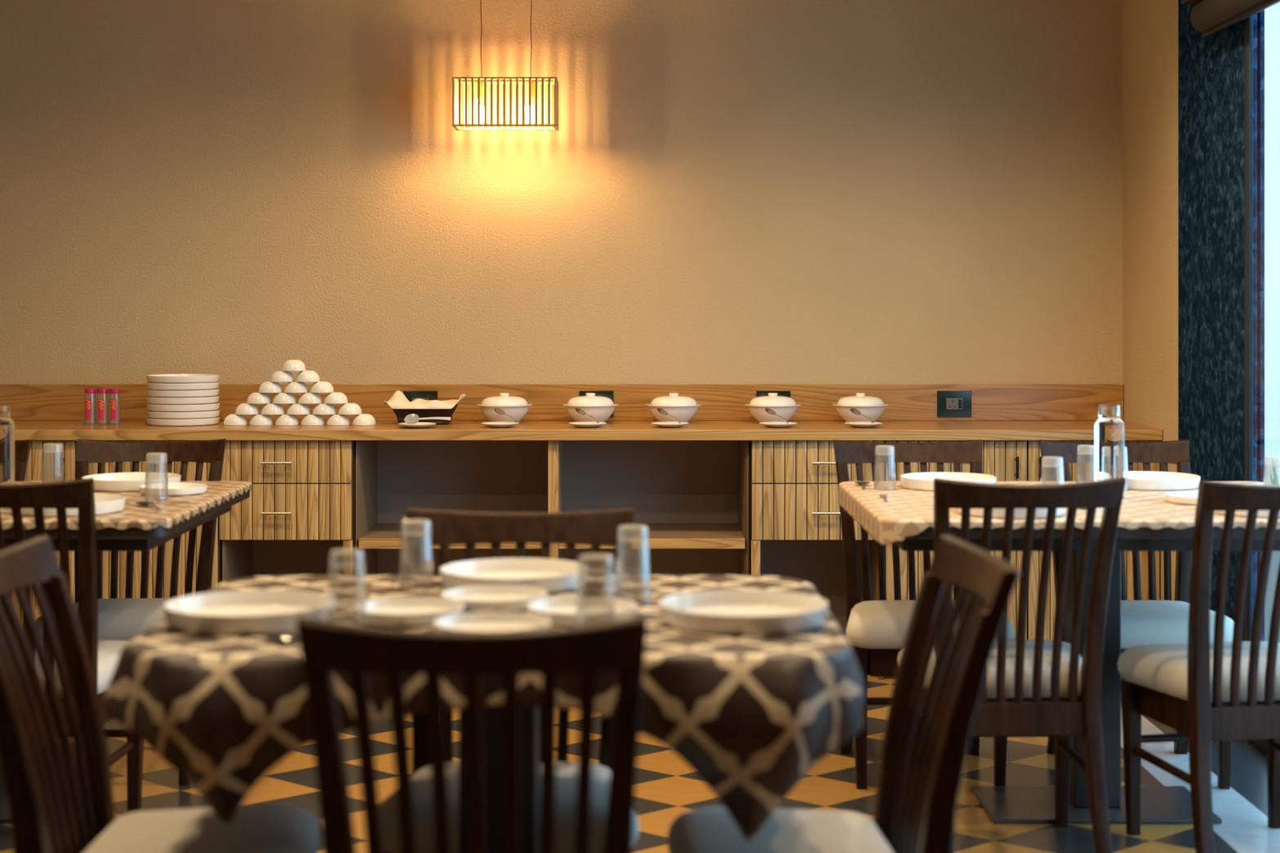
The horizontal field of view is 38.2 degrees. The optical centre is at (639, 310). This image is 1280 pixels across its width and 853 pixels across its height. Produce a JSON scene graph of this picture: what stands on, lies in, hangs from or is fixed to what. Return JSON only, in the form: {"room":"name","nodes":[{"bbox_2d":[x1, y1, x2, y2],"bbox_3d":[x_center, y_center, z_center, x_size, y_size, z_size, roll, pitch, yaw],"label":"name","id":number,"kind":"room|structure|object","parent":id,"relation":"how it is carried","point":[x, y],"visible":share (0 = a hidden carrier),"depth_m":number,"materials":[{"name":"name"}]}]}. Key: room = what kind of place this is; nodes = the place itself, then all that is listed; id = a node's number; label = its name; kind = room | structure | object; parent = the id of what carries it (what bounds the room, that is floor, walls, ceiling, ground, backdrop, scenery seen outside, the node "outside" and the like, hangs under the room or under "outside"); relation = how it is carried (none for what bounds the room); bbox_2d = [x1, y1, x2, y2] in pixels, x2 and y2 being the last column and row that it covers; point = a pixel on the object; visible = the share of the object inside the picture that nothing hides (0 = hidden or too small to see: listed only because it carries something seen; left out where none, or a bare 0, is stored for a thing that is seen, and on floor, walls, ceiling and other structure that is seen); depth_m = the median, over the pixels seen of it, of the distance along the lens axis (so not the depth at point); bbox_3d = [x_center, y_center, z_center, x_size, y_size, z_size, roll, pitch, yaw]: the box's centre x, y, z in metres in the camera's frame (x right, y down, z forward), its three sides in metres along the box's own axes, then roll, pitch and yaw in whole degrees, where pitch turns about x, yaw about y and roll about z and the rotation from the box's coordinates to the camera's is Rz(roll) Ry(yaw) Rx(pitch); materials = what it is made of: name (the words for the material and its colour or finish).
{"room":"restaurant dining room","nodes":[
{"label":"restaurant dining room","id":0,"kind":"room"},
{"bbox_2d":[0,0,1122,384],"bbox_3d":[-0.720,-0.145,6.950,5.160,2.850,0.100,0,0,0],"label":"wall","id":1,"kind":"structure","parent":0,"point":[725,192],"depth_m":6.90,"materials":[{"name":"paint"}]},
{"bbox_2d":[0,384,1123,420],"bbox_3d":[-0.691,0.344,6.888,4.978,0.135,0.021,0,0,0],"label":"board","id":2,"kind":"object","parent":1,"relation":"attached to","point":[27,402],"visible":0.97,"depth_m":6.88,"materials":[{"name":"brown wood"}]},
{"bbox_2d":[403,391,437,401],"bbox_3d":[-0.816,0.348,6.871,0.127,0.096,0.014,0,0,0],"label":"socket plate","id":3,"kind":"object","parent":2,"relation":"attached to","point":[411,396],"visible":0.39,"depth_m":6.87,"materials":[{"name":"green plastic"}]},
{"bbox_2d":[937,391,971,416],"bbox_3d":[1.168,0.348,6.871,0.127,0.096,0.014,0,0,0],"label":"socket plate","id":4,"kind":"object","parent":2,"relation":"attached to","point":[949,403],"visible":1,"depth_m":6.87,"materials":[{"name":"green plastic"}]},
{"bbox_2d":[0,675,1279,852],"bbox_3d":[-0.720,1.330,2.650,5.160,0.100,8.700,0,0,0],"label":"floor","id":5,"kind":"structure","parent":0,"point":[667,788],"depth_m":4.94,"materials":[{"name":"tile"}]},
{"bbox_2d":[10,439,31,593],"bbox_3d":[-1.990,0.829,5.176,0.452,0.903,0.521,0,0,0],"label":"dining chair","id":6,"kind":"object","parent":5,"relation":"on","point":[22,447],"visible":0.23,"depth_m":5.37,"materials":[{"name":"brown wood"}]},
{"bbox_2d":[0,477,143,813],"bbox_3d":[-1.441,0.829,4.369,0.452,0.903,0.521,0,0,1],"label":"dining chair","id":7,"kind":"object","parent":5,"relation":"on","point":[104,655],"visible":0.37,"depth_m":4.21,"materials":[{"name":"brown wood"}]},
{"bbox_2d":[15,640,129,697],"bbox_3d":[-1.440,0.857,4.456,0.452,0.091,0.346,0,0,1],"label":"seat cushion","id":8,"kind":"object","parent":7,"relation":"on","point":[108,654],"depth_m":4.37,"materials":[{"name":"beige fabric"}]},
{"bbox_2d":[11,440,219,626],"bbox_3d":[-1.947,0.865,6.611,0.983,0.829,0.518,0,0,0],"label":"base cabinet","id":9,"kind":"object","parent":5,"relation":"on","point":[52,466],"visible":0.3,"depth_m":6.38,"materials":[{"name":"brown wood"}]},
{"bbox_2d":[0,489,249,823],"bbox_3d":[-1.710,0.885,4.772,1.220,0.790,0.980,0,0,0],"label":"dining table","id":10,"kind":"object","parent":5,"relation":"on","point":[108,539],"visible":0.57,"depth_m":4.33,"materials":[{"name":"black wood"}]},
{"bbox_2d":[0,480,252,529],"bbox_3d":[-1.710,0.497,4.772,1.233,0.023,0.993,0,0,0],"label":"tablecloth","id":11,"kind":"object","parent":10,"relation":"on","point":[133,514],"visible":0.6,"depth_m":4.52,"materials":[{"name":"beige fabric"}]},
{"bbox_2d":[0,404,14,484],"bbox_3d":[-1.648,0.364,4.760,0.075,0.241,0.075,0,0,0],"label":"water bottle","id":12,"kind":"object","parent":11,"relation":"on","point":[6,424],"visible":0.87,"depth_m":4.74,"materials":[{"name":"clear glass"}]},
{"bbox_2d":[21,493,125,516],"bbox_3d":[-1.375,0.470,4.460,0.263,0.030,0.263,0,0,0],"label":"dinner plate","id":13,"kind":"object","parent":11,"relation":"on","point":[104,503],"visible":0.47,"depth_m":4.39,"materials":[{"name":"white"}]},
{"bbox_2d":[81,471,181,491],"bbox_3d":[-1.390,0.470,5.060,0.263,0.030,0.263,0,0,0],"label":"dinner plate","id":14,"kind":"object","parent":11,"relation":"on","point":[114,482],"visible":0.74,"depth_m":5.03,"materials":[{"name":"white"}]},
{"bbox_2d":[139,482,207,496],"bbox_3d":[-1.235,0.475,4.900,0.175,0.020,0.175,0,0,0],"label":"plate","id":15,"kind":"object","parent":11,"relation":"on","point":[175,489],"visible":0.99,"depth_m":4.85,"materials":[{"name":"white"}]},
{"bbox_2d":[35,438,226,785],"bbox_3d":[-1.421,0.829,5.202,0.452,0.903,0.521,0,0,-2],"label":"dining chair","id":16,"kind":"object","parent":5,"relation":"on","point":[126,619],"visible":0.34,"depth_m":5.33,"materials":[{"name":"brown wood"}]},
{"bbox_2d":[35,598,175,641],"bbox_3d":[-1.418,0.857,5.114,0.452,0.091,0.346,0,0,-2],"label":"seat cushion","id":17,"kind":"object","parent":16,"relation":"on","point":[118,619],"depth_m":4.97,"materials":[{"name":"beige fabric"}]},
{"bbox_2d":[0,536,322,852],"bbox_3d":[-0.781,0.829,2.877,0.521,0.903,0.452,0,0,-1],"label":"dining chair","id":18,"kind":"object","parent":5,"relation":"on","point":[55,806],"visible":0.98,"depth_m":2.92,"materials":[{"name":"brown wood"}]},
{"bbox_2d":[83,804,322,852],"bbox_3d":[-0.694,0.857,2.878,0.346,0.091,0.452,0,0,-1],"label":"seat cushion","id":19,"kind":"object","parent":18,"relation":"on","point":[265,828],"depth_m":2.90,"materials":[{"name":"beige fabric"}]},
{"bbox_2d":[219,440,353,583],"bbox_3d":[-1.224,0.865,6.611,0.460,0.829,0.518,0,0,0],"label":"base cabinet","id":20,"kind":"object","parent":5,"relation":"on","point":[298,510],"visible":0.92,"depth_m":6.38,"materials":[{"name":"brown wood"}]},
{"bbox_2d":[296,615,647,852],"bbox_3d":[-0.206,0.829,2.488,0.452,0.903,0.521,0,0,0],"label":"dining chair","id":21,"kind":"object","parent":5,"relation":"on","point":[326,647],"visible":1,"depth_m":2.29,"materials":[{"name":"brown wood"}]},
{"bbox_2d":[458,705,539,852],"bbox_3d":[-0.223,0.885,2.993,1.051,0.790,0.795,0,0,0],"label":"dining table","id":22,"kind":"object","parent":5,"relation":"on","point":[492,719],"visible":0.2,"depth_m":2.88,"materials":[{"name":"black wood"}]},
{"bbox_2d":[103,575,866,845],"bbox_3d":[-0.223,0.624,2.994,1.115,0.277,0.911,0,0,0],"label":"tablecloth","id":23,"kind":"object","parent":22,"relation":"on","point":[751,716],"visible":0.58,"depth_m":2.58,"materials":[{"name":"brown fabric"}]},
{"bbox_2d":[163,589,336,635],"bbox_3d":[-0.606,0.470,2.880,0.263,0.030,0.263,0,0,0],"label":"dinner plate","id":24,"kind":"object","parent":23,"relation":"on","point":[254,611],"visible":0.94,"depth_m":2.92,"materials":[{"name":"white ceramic"}]},
{"bbox_2d":[263,634,298,641],"bbox_3d":[-0.473,0.479,2.678,0.167,0.008,0.044,0,0,25],"label":"spoon","id":25,"kind":"object","parent":23,"relation":"on","point":[279,637],"visible":0.66,"depth_m":2.71,"materials":[{"name":"silver metal"}]},
{"bbox_2d":[352,596,464,626],"bbox_3d":[-0.364,0.475,2.912,0.175,0.020,0.175,0,0,0],"label":"plate","id":26,"kind":"object","parent":23,"relation":"on","point":[402,611],"visible":0.91,"depth_m":2.94,"materials":[{"name":"white ceramic"}]},
{"bbox_2d":[433,612,551,631],"bbox_3d":[-0.220,0.475,2.762,0.175,0.020,0.175,0,0,0],"label":"plate","id":27,"kind":"object","parent":23,"relation":"on","point":[477,621],"visible":0.62,"depth_m":2.82,"materials":[{"name":"white ceramic"}]},
{"bbox_2d":[440,585,546,612],"bbox_3d":[-0.240,0.475,3.040,0.175,0.020,0.175,0,0,0],"label":"plate","id":28,"kind":"object","parent":23,"relation":"on","point":[479,598],"visible":0.84,"depth_m":3.08,"materials":[{"name":"white ceramic"}]},
{"bbox_2d":[439,557,588,593],"bbox_3d":[-0.222,0.470,3.265,0.263,0.030,0.263,0,0,0],"label":"dinner plate","id":29,"kind":"object","parent":23,"relation":"on","point":[551,575],"visible":0.88,"depth_m":3.33,"materials":[{"name":"white ceramic"}]},
{"bbox_2d":[527,596,638,626],"bbox_3d":[-0.090,0.475,2.915,0.175,0.020,0.175,0,0,0],"label":"plate","id":30,"kind":"object","parent":23,"relation":"on","point":[562,611],"visible":0.88,"depth_m":2.95,"materials":[{"name":"white ceramic"}]},
{"bbox_2d":[658,589,828,635],"bbox_3d":[0.161,0.470,2.880,0.263,0.030,0.263,0,0,0],"label":"dinner plate","id":31,"kind":"object","parent":23,"relation":"on","point":[726,611],"visible":1,"depth_m":2.92,"materials":[{"name":"white ceramic"}]},
{"bbox_2d":[378,508,639,852],"bbox_3d":[-0.227,0.829,3.302,0.452,0.903,0.521,0,0,0],"label":"dining chair","id":32,"kind":"object","parent":5,"relation":"on","point":[595,529],"visible":0.43,"depth_m":3.46,"materials":[{"name":"brown wood"}]},
{"bbox_2d":[378,762,639,852],"bbox_3d":[-0.227,0.857,3.215,0.452,0.091,0.346,0,0,0],"label":"seat cushion","id":33,"kind":"object","parent":32,"relation":"on","point":[566,772],"depth_m":3.07,"materials":[{"name":"beige fabric"}]},
{"bbox_2d":[343,440,759,575],"bbox_3d":[-0.304,0.865,6.629,1.440,0.829,0.482,0,0,0],"label":"open shelf unit","id":34,"kind":"object","parent":5,"relation":"on","point":[692,498],"visible":0.42,"depth_m":6.86,"materials":[{"name":"brown wood"}]},
{"bbox_2d":[750,440,884,679],"bbox_3d":[0.615,0.865,6.611,0.460,0.829,0.518,0,0,0],"label":"base cabinet","id":35,"kind":"object","parent":5,"relation":"on","point":[795,517],"visible":0.58,"depth_m":6.38,"materials":[{"name":"brown wood"}]},
{"bbox_2d":[666,534,1020,852],"bbox_3d":[0.314,0.829,2.875,0.521,0.903,0.452,0,0,-3],"label":"dining chair","id":36,"kind":"object","parent":5,"relation":"on","point":[921,771],"visible":1,"depth_m":2.92,"materials":[{"name":"brown wood"}]},
{"bbox_2d":[666,806,893,852],"bbox_3d":[0.226,0.857,2.870,0.346,0.091,0.452,0,0,-3],"label":"seat cushion","id":37,"kind":"object","parent":36,"relation":"on","point":[709,829],"depth_m":2.89,"materials":[{"name":"beige fabric"}]},
{"bbox_2d":[833,440,1014,789],"bbox_3d":[0.778,0.829,5.168,0.452,0.903,0.521,0,0,0],"label":"dining chair","id":38,"kind":"object","parent":5,"relation":"on","point":[876,631],"visible":0.49,"depth_m":5.28,"materials":[{"name":"brown wood"}]},
{"bbox_2d":[845,600,1014,648],"bbox_3d":[0.778,0.857,5.081,0.452,0.091,0.346,0,0,0],"label":"seat cushion","id":39,"kind":"object","parent":38,"relation":"on","point":[882,624],"depth_m":4.93,"materials":[{"name":"beige fabric"}]},
{"bbox_2d":[897,477,1125,852],"bbox_3d":[0.868,0.829,4.369,0.452,0.903,0.521,0,0,-2],"label":"dining chair","id":40,"kind":"object","parent":5,"relation":"on","point":[1037,687],"visible":0.63,"depth_m":4.24,"materials":[{"name":"brown wood"}]},
{"bbox_2d":[897,640,1081,697],"bbox_3d":[0.865,0.857,4.456,0.452,0.091,0.346,0,0,-2],"label":"seat cushion","id":41,"kind":"object","parent":40,"relation":"on","point":[1011,644],"depth_m":4.30,"materials":[{"name":"beige fabric"}]},
{"bbox_2d":[884,440,1159,678],"bbox_3d":[1.321,0.865,6.611,0.948,0.829,0.518,0,0,0],"label":"base cabinet","id":42,"kind":"object","parent":5,"relation":"on","point":[1006,460],"visible":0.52,"depth_m":6.38,"materials":[{"name":"brown wood"}]},
{"bbox_2d":[13,420,1162,440],"bbox_3d":[-0.691,0.430,6.630,4.978,0.038,0.536,0,0,0],"label":"countertop","id":43,"kind":"structure","parent":42,"relation":"on","point":[34,430],"depth_m":6.36,"materials":[{"name":"brown wood"}]},
{"bbox_2d":[97,388,108,424],"bbox_3d":[-1.934,0.347,6.659,0.041,0.128,0.044,0,0,0],"label":"shaker bottle","id":44,"kind":"object","parent":43,"relation":"on","point":[100,402],"visible":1,"depth_m":6.64,"materials":[{"name":"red plastic"}]},
{"bbox_2d":[108,388,120,424],"bbox_3d":[-1.890,0.347,6.659,0.041,0.128,0.044,0,0,0],"label":"shaker bottle","id":45,"kind":"object","parent":43,"relation":"on","point":[113,402],"visible":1,"depth_m":6.64,"materials":[{"name":"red plastic"}]},
{"bbox_2d":[146,416,220,426],"bbox_3d":[-1.644,0.399,6.660,0.259,0.025,0.259,0,0,38],"label":"dinner plate","id":46,"kind":"object","parent":43,"relation":"on","point":[150,421],"visible":0.82,"depth_m":6.55,"materials":[{"name":"white"}]},
{"bbox_2d":[146,409,220,418],"bbox_3d":[-1.643,0.373,6.660,0.259,0.025,0.259,0,0,-25],"label":"dinner plate","id":47,"kind":"object","parent":46,"relation":"on","point":[211,414],"visible":0.81,"depth_m":6.55,"materials":[{"name":"white"}]},
{"bbox_2d":[146,402,220,412],"bbox_3d":[-1.643,0.348,6.660,0.259,0.025,0.259,0,0,-36],"label":"dinner plate","id":48,"kind":"object","parent":47,"relation":"on","point":[213,406],"visible":0.84,"depth_m":6.55,"materials":[{"name":"white"}]},
{"bbox_2d":[146,395,219,404],"bbox_3d":[-1.645,0.323,6.660,0.259,0.025,0.259,0,0,6],"label":"dinner plate","id":49,"kind":"object","parent":48,"relation":"on","point":[150,400],"visible":0.83,"depth_m":6.55,"materials":[{"name":"white"}]},
{"bbox_2d":[146,388,219,397],"bbox_3d":[-1.645,0.297,6.660,0.259,0.025,0.259,0,0,31],"label":"dinner plate","id":50,"kind":"object","parent":49,"relation":"on","point":[210,393],"visible":0.84,"depth_m":6.55,"materials":[{"name":"white"}]},
{"bbox_2d":[146,381,219,390],"bbox_3d":[-1.645,0.272,6.660,0.259,0.025,0.259,0,0,-31],"label":"dinner plate","id":51,"kind":"object","parent":50,"relation":"on","point":[214,385],"visible":0.78,"depth_m":6.55,"materials":[{"name":"white"}]},
{"bbox_2d":[146,373,220,383],"bbox_3d":[-1.644,0.247,6.660,0.259,0.025,0.259,0,0,-14],"label":"dinner plate","id":52,"kind":"object","parent":51,"relation":"on","point":[164,378],"visible":1,"depth_m":6.56,"materials":[{"name":"white"}]},
{"bbox_2d":[223,413,247,425],"bbox_3d":[-1.447,0.392,6.619,0.085,0.038,0.085,0,0,13],"label":"bowl","id":53,"kind":"object","parent":43,"relation":"on","point":[232,419],"visible":1,"depth_m":6.59,"materials":[{"name":"white"}]},
{"bbox_2d":[235,403,259,414],"bbox_3d":[-1.405,0.353,6.620,0.085,0.038,0.085,0,0,-11],"label":"bowl","id":54,"kind":"object","parent":53,"relation":"on","point":[243,408],"visible":1,"depth_m":6.59,"materials":[{"name":"white"}]},
{"bbox_2d":[246,392,271,404],"bbox_3d":[-1.363,0.314,6.620,0.085,0.038,0.085,0,0,33],"label":"bowl","id":55,"kind":"object","parent":54,"relation":"on","point":[254,397],"visible":1,"depth_m":6.59,"materials":[{"name":"white"}]},
{"bbox_2d":[258,381,282,392],"bbox_3d":[-1.322,0.276,6.620,0.085,0.038,0.085,0,0,-17],"label":"bowl","id":56,"kind":"object","parent":55,"relation":"on","point":[267,386],"visible":1,"depth_m":6.59,"materials":[{"name":"white"}]},
{"bbox_2d":[270,370,294,382],"bbox_3d":[-1.280,0.237,6.621,0.085,0.038,0.085,0,0,-41],"label":"bowl","id":57,"kind":"object","parent":56,"relation":"on","point":[278,375],"visible":1,"depth_m":6.59,"materials":[{"name":"white"}]},
{"bbox_2d":[281,360,306,371],"bbox_3d":[-1.238,0.198,6.619,0.085,0.038,0.085,0,0,12],"label":"bowl","id":58,"kind":"object","parent":57,"relation":"on","point":[289,365],"visible":1,"depth_m":6.59,"materials":[{"name":"white"}]},
{"bbox_2d":[248,413,273,425],"bbox_3d":[-1.355,0.392,6.620,0.085,0.038,0.085,0,0,34],"label":"bowl","id":59,"kind":"object","parent":43,"relation":"on","point":[256,420],"visible":1,"depth_m":6.59,"materials":[{"name":"white"}]},
{"bbox_2d":[261,403,284,414],"bbox_3d":[-1.313,0.353,6.619,0.085,0.038,0.085,0,0,-20],"label":"bowl","id":60,"kind":"object","parent":59,"relation":"on","point":[268,408],"visible":1,"depth_m":6.59,"materials":[{"name":"white"}]},
{"bbox_2d":[272,392,296,404],"bbox_3d":[-1.271,0.314,6.620,0.085,0.038,0.085,0,0,-21],"label":"bowl","id":61,"kind":"object","parent":60,"relation":"on","point":[280,397],"visible":1,"depth_m":6.59,"materials":[{"name":"white"}]},
{"bbox_2d":[284,381,308,392],"bbox_3d":[-1.230,0.276,6.620,0.085,0.038,0.085,0,0,-31],"label":"bowl","id":62,"kind":"object","parent":61,"relation":"on","point":[291,387],"visible":1,"depth_m":6.59,"materials":[{"name":"white"}]},
{"bbox_2d":[295,370,319,382],"bbox_3d":[-1.188,0.237,6.620,0.085,0.038,0.085,0,0,10],"label":"bowl","id":63,"kind":"object","parent":62,"relation":"on","point":[304,375],"visible":1,"depth_m":6.59,"materials":[{"name":"white"}]},
{"bbox_2d":[275,413,298,425],"bbox_3d":[-1.263,0.392,6.620,0.085,0.038,0.085,0,0,44],"label":"bowl","id":64,"kind":"object","parent":43,"relation":"on","point":[282,420],"visible":1,"depth_m":6.59,"materials":[{"name":"white"}]},
{"bbox_2d":[286,403,311,414],"bbox_3d":[-1.221,0.353,6.620,0.085,0.038,0.085,0,0,-38],"label":"bowl","id":65,"kind":"object","parent":64,"relation":"on","point":[295,408],"visible":1,"depth_m":6.59,"materials":[{"name":"white"}]},
{"bbox_2d":[297,392,322,404],"bbox_3d":[-1.179,0.314,6.620,0.085,0.038,0.085,0,0,-13],"label":"bowl","id":66,"kind":"object","parent":65,"relation":"on","point":[305,397],"visible":1,"depth_m":6.59,"materials":[{"name":"white"}]},
{"bbox_2d":[310,381,333,392],"bbox_3d":[-1.138,0.276,6.620,0.085,0.038,0.085,0,0,-9],"label":"bowl","id":67,"kind":"object","parent":66,"relation":"on","point":[321,386],"visible":1,"depth_m":6.59,"materials":[{"name":"white"}]},
{"bbox_2d":[300,413,324,425],"bbox_3d":[-1.171,0.392,6.621,0.085,0.038,0.085,0,0,-16],"label":"bowl","id":68,"kind":"object","parent":43,"relation":"on","point":[308,420],"visible":1,"depth_m":6.59,"materials":[{"name":"white"}]},
{"bbox_2d":[312,403,336,414],"bbox_3d":[-1.129,0.353,6.620,0.085,0.038,0.085,0,0,-22],"label":"bowl","id":69,"kind":"object","parent":68,"relation":"on","point":[320,408],"visible":1,"depth_m":6.59,"materials":[{"name":"white"}]},
{"bbox_2d":[324,392,347,404],"bbox_3d":[-1.088,0.314,6.621,0.085,0.038,0.085,0,0,30],"label":"bowl","id":70,"kind":"object","parent":69,"relation":"on","point":[331,397],"visible":1,"depth_m":6.59,"materials":[{"name":"white"}]},
{"bbox_2d":[326,413,350,425],"bbox_3d":[-1.079,0.392,6.621,0.085,0.038,0.085,0,0,-10],"label":"bowl","id":71,"kind":"object","parent":43,"relation":"on","point":[333,420],"visible":1,"depth_m":6.59,"materials":[{"name":"white"}]},
{"bbox_2d":[337,403,361,414],"bbox_3d":[-1.037,0.353,6.619,0.085,0.038,0.085,0,0,19],"label":"bowl","id":72,"kind":"object","parent":71,"relation":"on","point":[345,408],"visible":1,"depth_m":6.59,"materials":[{"name":"white"}]},
{"bbox_2d":[351,413,376,425],"bbox_3d":[-0.987,0.392,6.619,0.085,0.038,0.085,0,0,-40],"label":"bowl","id":73,"kind":"object","parent":43,"relation":"on","point":[362,419],"visible":1,"depth_m":6.59,"materials":[{"name":"white"}]},
{"bbox_2d":[382,390,466,424],"bbox_3d":[-0.778,0.351,6.690,0.297,0.120,0.190,0,0,0],"label":"bread basket","id":74,"kind":"object","parent":43,"relation":"on","point":[398,402],"visible":0.82,"depth_m":6.62,"materials":[{"name":"brown wicker"}]},
{"bbox_2d":[475,392,533,422],"bbox_3d":[-0.493,0.356,6.730,0.205,0.110,0.205,0,0,0],"label":"casserole","id":75,"kind":"object","parent":43,"relation":"on","point":[516,407],"visible":0.93,"depth_m":6.67,"materials":[{"name":"white"}]},
{"bbox_2d":[562,392,618,422],"bbox_3d":[-0.180,0.356,6.730,0.205,0.110,0.205,0,0,0],"label":"casserole","id":76,"kind":"object","parent":43,"relation":"on","point":[600,408],"visible":0.88,"depth_m":6.67,"materials":[{"name":"white"}]},
{"bbox_2d":[645,392,702,422],"bbox_3d":[0.123,0.356,6.730,0.205,0.110,0.205,0,0,0],"label":"casserole","id":77,"kind":"object","parent":43,"relation":"on","point":[683,408],"visible":0.93,"depth_m":6.67,"materials":[{"name":"white"}]},
{"bbox_2d":[744,392,800,422],"bbox_3d":[0.483,0.356,6.730,0.205,0.110,0.205,0,0,0],"label":"casserole","id":78,"kind":"object","parent":43,"relation":"on","point":[785,407],"visible":0.94,"depth_m":6.67,"materials":[{"name":"white"}]},
{"bbox_2d":[831,392,888,422],"bbox_3d":[0.802,0.356,6.730,0.205,0.110,0.205,0,0,0],"label":"casserole","id":79,"kind":"object","parent":43,"relation":"on","point":[872,407],"visible":0.93,"depth_m":6.67,"materials":[{"name":"white"}]},
{"bbox_2d":[893,525,1279,823],"bbox_3d":[1.165,0.885,4.768,1.200,0.790,0.972,0,0,0],"label":"dining table","id":80,"kind":"object","parent":5,"relation":"on","point":[1002,804],"visible":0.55,"depth_m":4.71,"materials":[{"name":"black wood"}]},
{"bbox_2d":[838,480,1279,545],"bbox_3d":[1.164,0.516,4.768,1.215,0.062,0.986,0,0,0],"label":"tablecloth","id":81,"kind":"object","parent":80,"relation":"on","point":[906,512],"visible":0.57,"depth_m":4.48,"materials":[{"name":"fabric"}]},
{"bbox_2d":[899,471,996,491],"bbox_3d":[0.842,0.470,5.060,0.263,0.030,0.263,0,0,0],"label":"dinner plate","id":82,"kind":"object","parent":81,"relation":"on","point":[915,481],"visible":0.58,"depth_m":5.13,"materials":[{"name":"white"}]},
{"bbox_2d":[955,508,1066,518],"bbox_3d":[0.885,0.470,4.420,0.263,0.030,0.263,0,0,0],"label":"dinner plate","id":83,"kind":"object","parent":81,"relation":"on","point":[997,513],"visible":0.26,"depth_m":4.30,"materials":[{"name":"white"}]},
{"bbox_2d":[1094,404,1124,499],"bbox_3d":[1.205,0.364,4.750,0.075,0.241,0.075,0,0,0],"label":"water bottle","id":84,"kind":"object","parent":81,"relation":"on","point":[1109,428],"visible":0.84,"depth_m":4.72,"materials":[{"name":"clear glass"}]},
{"bbox_2d":[1124,471,1200,490],"bbox_3d":[1.405,0.470,5.090,0.263,0.030,0.263,0,0,0],"label":"dinner plate","id":85,"kind":"object","parent":81,"relation":"on","point":[1137,480],"visible":0.69,"depth_m":4.99,"materials":[{"name":"white ceramic"}]},
{"bbox_2d":[1164,491,1198,505],"bbox_3d":[1.415,0.475,4.665,0.175,0.020,0.175,0,0,0],"label":"plate","id":86,"kind":"object","parent":81,"relation":"on","point":[1189,498],"visible":0.39,"depth_m":4.64,"materials":[{"name":"white"}]},
{"bbox_2d":[1039,440,1233,789],"bbox_3d":[1.378,0.829,5.168,0.452,0.903,0.521,0,0,0],"label":"dining chair","id":87,"kind":"object","parent":5,"relation":"on","point":[1152,620],"visible":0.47,"depth_m":5.28,"materials":[{"name":"brown wood"}]},
{"bbox_2d":[1120,600,1233,648],"bbox_3d":[1.378,0.857,5.081,0.452,0.091,0.346,0,0,0],"label":"seat cushion","id":88,"kind":"object","parent":87,"relation":"on","point":[1143,622],"depth_m":4.92,"materials":[{"name":"beige fabric"}]},
{"bbox_2d":[1117,480,1279,852],"bbox_3d":[1.422,0.829,4.337,0.452,0.903,0.521,0,0,-9],"label":"dining chair","id":89,"kind":"object","parent":5,"relation":"on","point":[1206,691],"visible":1,"depth_m":4.21,"materials":[{"name":"brown wood"}]},
{"bbox_2d":[1117,641,1279,702],"bbox_3d":[1.408,0.857,4.424,0.452,0.091,0.346,0,0,-9],"label":"seat cushion","id":90,"kind":"object","parent":89,"relation":"on","point":[1162,672],"depth_m":4.35,"materials":[{"name":"beige fabric"}]},
{"bbox_2d":[1122,0,1177,600],"bbox_3d":[1.830,-0.145,2.650,0.060,2.850,8.500,0,0,0],"label":"wall","id":91,"kind":"structure","parent":0,"point":[1149,27],"depth_m":6.54,"materials":[{"name":"paint"}]},
{"bbox_2d":[1177,0,1257,641],"bbox_3d":[1.815,0.080,5.835,0.041,2.400,0.670,0,0,0],"label":"trim","id":92,"kind":"structure","parent":91,"relation":"attached to","point":[1211,68],"depth_m":5.78,"materials":[{"name":"blue stone"}]},
{"bbox_2d":[1181,0,1279,37],"bbox_3d":[1.746,-1.198,3.310,0.093,0.705,5.020,0,0,0],"label":"roller blind","id":93,"kind":"object","parent":91,"relation":"attached to","point":[1208,17],"visible":1,"depth_m":5.50,"materials":[{"name":"black fabric"}]},
{"bbox_2d":[1244,15,1266,755],"bbox_3d":[1.812,0.081,4.100,0.032,2.398,2.798,0,0,0],"label":"window","id":94,"kind":"structure","parent":91,"relation":"in","point":[1260,744],"depth_m":5.47,"materials":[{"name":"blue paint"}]},
{"bbox_2d":[1257,9,1264,641],"bbox_3d":[1.847,0.080,5.622,0.022,2.400,0.236,0,0,0],"label":"trim","id":95,"kind":"structure","parent":91,"relation":"attached to","point":[1260,15],"depth_m":5.50,"materials":[{"name":"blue stone"}]},
{"bbox_3d":[-0.720,-1.620,2.650,5.160,0.100,8.700,0,0,0],"label":"ceiling","id":96,"kind":"structure","parent":0,"visible":0},
{"bbox_2d":[452,0,559,130],"bbox_3d":[-0.482,-1.112,6.660,0.372,0.916,0.173,0,0,0],"label":"pendant lamp","id":97,"kind":"object","parent":96,"relation":"hanging from","point":[531,88],"visible":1,"depth_m":6.58,"materials":[{"name":"yellow metal"}]},
{"label":"outside","id":98,"kind":"structure","parent":0,"visible":0},
{"bbox_3d":[5.430,1.370,5.000,7.140,0.120,18.000,0,0,0],"label":"ground","id":99,"kind":"structure","parent":98,"visible":0},
{"bbox_2d":[1264,2,1279,486],"bbox_3d":[3.650,-0.405,11.400,0.100,3.430,5.200,0,0,0],"label":"window","id":100,"kind":"structure","parent":99,"relation":"on","point":[1272,14],"depth_m":10.55,"materials":[{"name":"paint"}]},
{"bbox_2d":[1264,458,1279,642],"bbox_3d":[2.448,0.941,7.006,0.515,0.738,0.421,0,0,0],"label":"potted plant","id":101,"kind":"object","parent":99,"relation":"on","point":[1275,559],"visible":0.07,"depth_m":6.89,"materials":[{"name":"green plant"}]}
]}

